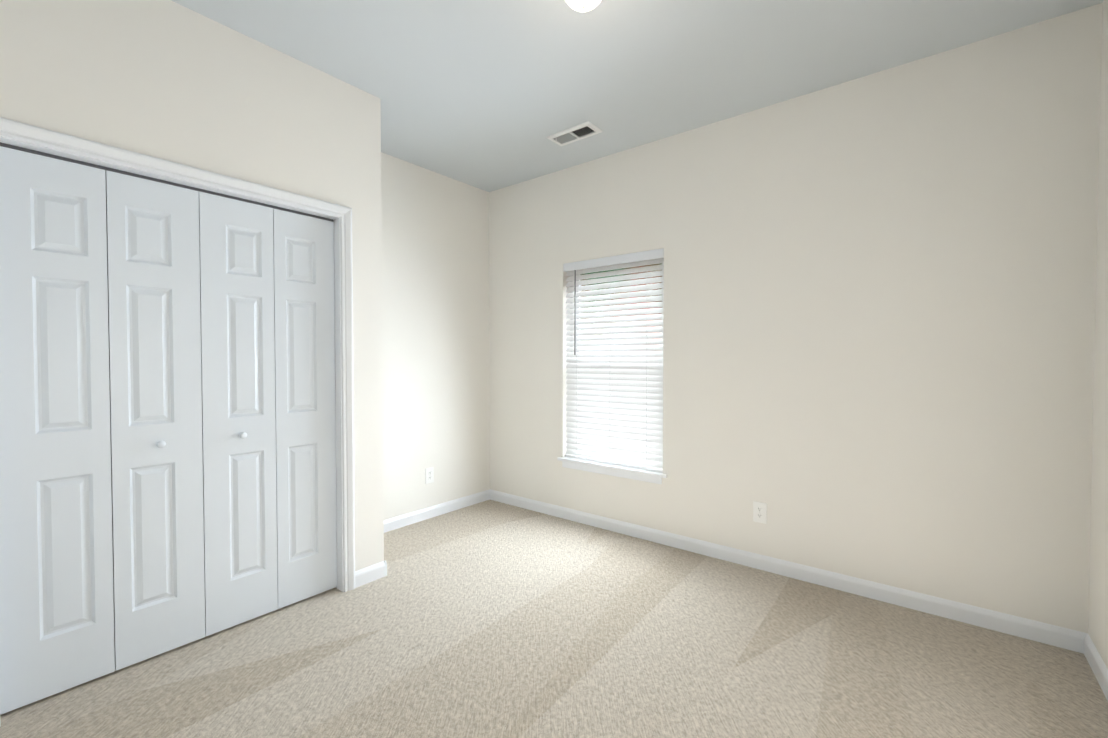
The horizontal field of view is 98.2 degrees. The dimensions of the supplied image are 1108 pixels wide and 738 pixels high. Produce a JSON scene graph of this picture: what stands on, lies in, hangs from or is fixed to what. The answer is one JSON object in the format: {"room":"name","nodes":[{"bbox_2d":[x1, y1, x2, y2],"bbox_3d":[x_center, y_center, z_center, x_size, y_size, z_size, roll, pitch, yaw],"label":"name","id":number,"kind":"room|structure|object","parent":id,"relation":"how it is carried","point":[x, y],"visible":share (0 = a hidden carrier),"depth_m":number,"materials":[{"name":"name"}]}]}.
{"room":"empty bedroom","nodes":[
{"label":"empty bedroom","id":0,"kind":"room"},
{"bbox_2d":[0,0,383,570],"bbox_3d":[-1.817,-0.160,2.275,0.640,2.770,1.828,1,2,38],"label":"wall","id":1,"kind":"structure","parent":0,"point":[170,80],"depth_m":2.15,"materials":[{"name":"beige paint"}]},
{"bbox_2d":[0,146,114,714],"bbox_3d":[-1.880,0.219,1.809,0.035,2.007,0.304,1,2,38],"label":"closet door leaf","id":2,"kind":"structure","parent":1,"relation":"in","point":[56,599],"depth_m":1.80,"materials":[{"name":"white wood"}]},
{"bbox_2d":[105,170,204,670],"bbox_3d":[-1.675,0.214,2.038,0.073,2.007,0.304,1,2,38],"label":"closet door leaf","id":3,"kind":"structure","parent":1,"relation":"in","point":[153,282],"depth_m":2.03,"materials":[{"name":"white wood"}]},
{"bbox_2d":[0,117,354,725],"bbox_3d":[-1.577,0.179,2.155,0.148,2.097,1.356,1,2,38],"label":"trim","id":4,"kind":"structure","parent":1,"relation":"attached to","point":[20,136],"depth_m":2.46,"materials":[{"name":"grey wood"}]},
{"bbox_2d":[199,191,277,635],"bbox_3d":[-1.484,0.210,2.278,0.073,2.007,0.304,1,2,38],"label":"closet door leaf","id":5,"kind":"structure","parent":1,"relation":"in","point":[236,252],"depth_m":2.27,"materials":[{"name":"white wood"}]},
{"bbox_2d":[273,208,336,608],"bbox_3d":[-1.308,0.204,2.529,0.035,2.007,0.304,1,2,38],"label":"closet door leaf","id":6,"kind":"structure","parent":1,"relation":"in","point":[304,326],"depth_m":2.51,"materials":[{"name":"white wood"}]},
{"bbox_2d":[363,560,386,578],"bbox_3d":[-1.228,1.166,3.009,0.623,0.088,0.013,1,2,38],"label":"baseboard","id":7,"kind":"structure","parent":1,"relation":"attached to","point":[379,570],"depth_m":2.78,"materials":[{"name":"white wood"}]},
{"bbox_2d":[381,152,489,519],"bbox_3d":[-1.715,-0.176,3.038,0.150,2.770,3.450,1,2,38],"label":"wall","id":8,"kind":"structure","parent":0,"point":[435,321],"depth_m":3.85,"materials":[{"name":"beige paint"}]},
{"bbox_2d":[425,467,433,483],"bbox_3d":[-0.993,0.851,3.841,0.009,0.124,0.078,1,2,38],"label":"electrical outlet","id":9,"kind":"object","parent":8,"relation":"attached to","point":[429,475],"visible":1,"depth_m":3.83,"materials":[{"name":"white plastic"}]},
{"bbox_2d":[384,489,490,532],"bbox_3d":[-1.045,1.150,3.777,0.013,0.088,1.442,1,2,38],"label":"baseboard","id":10,"kind":"structure","parent":8,"relation":"attached to","point":[400,521],"depth_m":3.87,"materials":[{"name":"white wood"}]},
{"bbox_2d":[0,500,1107,737],"bbox_3d":[-0.165,1.282,1.932,3.990,0.100,3.600,1,2,38],"label":"floor","id":11,"kind":"structure","parent":0,"point":[490,618],"depth_m":2.01,"materials":[{"name":"carpet"}]},
{"bbox_2d":[171,0,1103,191],"bbox_3d":[-0.165,-1.587,1.873,3.990,0.100,3.600,1,2,38],"label":"ceiling","id":12,"kind":"structure","parent":0,"point":[488,95],"depth_m":2.37,"materials":[{"name":"white paint"}]},
{"bbox_2d":[546,121,601,145],"bbox_3d":[0.133,-1.549,3.195,0.345,0.031,0.165,1,2,38],"label":"ceiling vent","id":13,"kind":"object","parent":12,"relation":"in","point":[576,133],"visible":1,"depth_m":3.18,"materials":[{"name":"white metal"}]},
{"bbox_2d":[566,0,600,11],"bbox_3d":[0.117,-1.478,1.895,0.196,0.118,0.196,1,2,38],"label":"lamp","id":14,"kind":"object","parent":12,"relation":"attached to","point":[582,5],"visible":1,"depth_m":1.90,"materials":[{"name":"white glass"}]},
{"bbox_2d":[489,3,1101,632],"bbox_3d":[0.908,-0.180,3.253,3.990,2.770,0.150,1,2,38],"label":"wall","id":15,"kind":"structure","parent":0,"point":[879,299],"depth_m":2.56,"materials":[{"name":"beige paint"}]},
{"bbox_2d":[557,258,666,483],"bbox_3d":[0.446,-0.023,3.604,0.935,1.619,0.176,1,2,38],"label":"window","id":16,"kind":"structure","parent":15,"relation":"in","point":[621,471],"depth_m":3.55,"materials":[{"name":"white wood"}]},
{"bbox_2d":[563,248,663,471],"bbox_3d":[0.431,-0.060,3.584,0.861,1.542,0.070,1,2,38],"label":"window blind","id":17,"kind":"object","parent":16,"relation":"attached to","point":[612,419],"visible":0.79,"depth_m":3.56,"materials":[{"name":"white plastic"}]},
{"bbox_2d":[753,501,766,523],"bbox_3d":[1.245,0.868,2.905,0.078,0.124,0.009,1,2,38],"label":"electrical outlet","id":18,"kind":"object","parent":15,"relation":"attached to","point":[759,512],"visible":1,"depth_m":2.90,"materials":[{"name":"white plastic"}]},
{"bbox_2d":[491,490,1078,651],"bbox_3d":[0.857,1.162,3.217,3.690,0.088,0.013,1,2,38],"label":"baseboard","id":19,"kind":"structure","parent":15,"relation":"attached to","point":[1058,636],"depth_m":2.66,"materials":[{"name":"white wood"}]},
{"bbox_2d":[1088,0,1107,668],"bbox_3d":[1.292,-0.127,0.650,0.150,2.770,3.450,1,2,38],"label":"wall","id":20,"kind":"structure","parent":0,"point":[1098,605],"depth_m":1.97,"materials":[{"name":"beige paint"}]},
{"bbox_2d":[1079,631,1107,700],"bbox_3d":[1.265,1.212,0.775,0.013,0.088,3.270,1,2,38],"label":"baseboard","id":21,"kind":"structure","parent":20,"relation":"attached to","point":[1087,647],"depth_m":1.94,"materials":[{"name":"white wood"}]}
]}

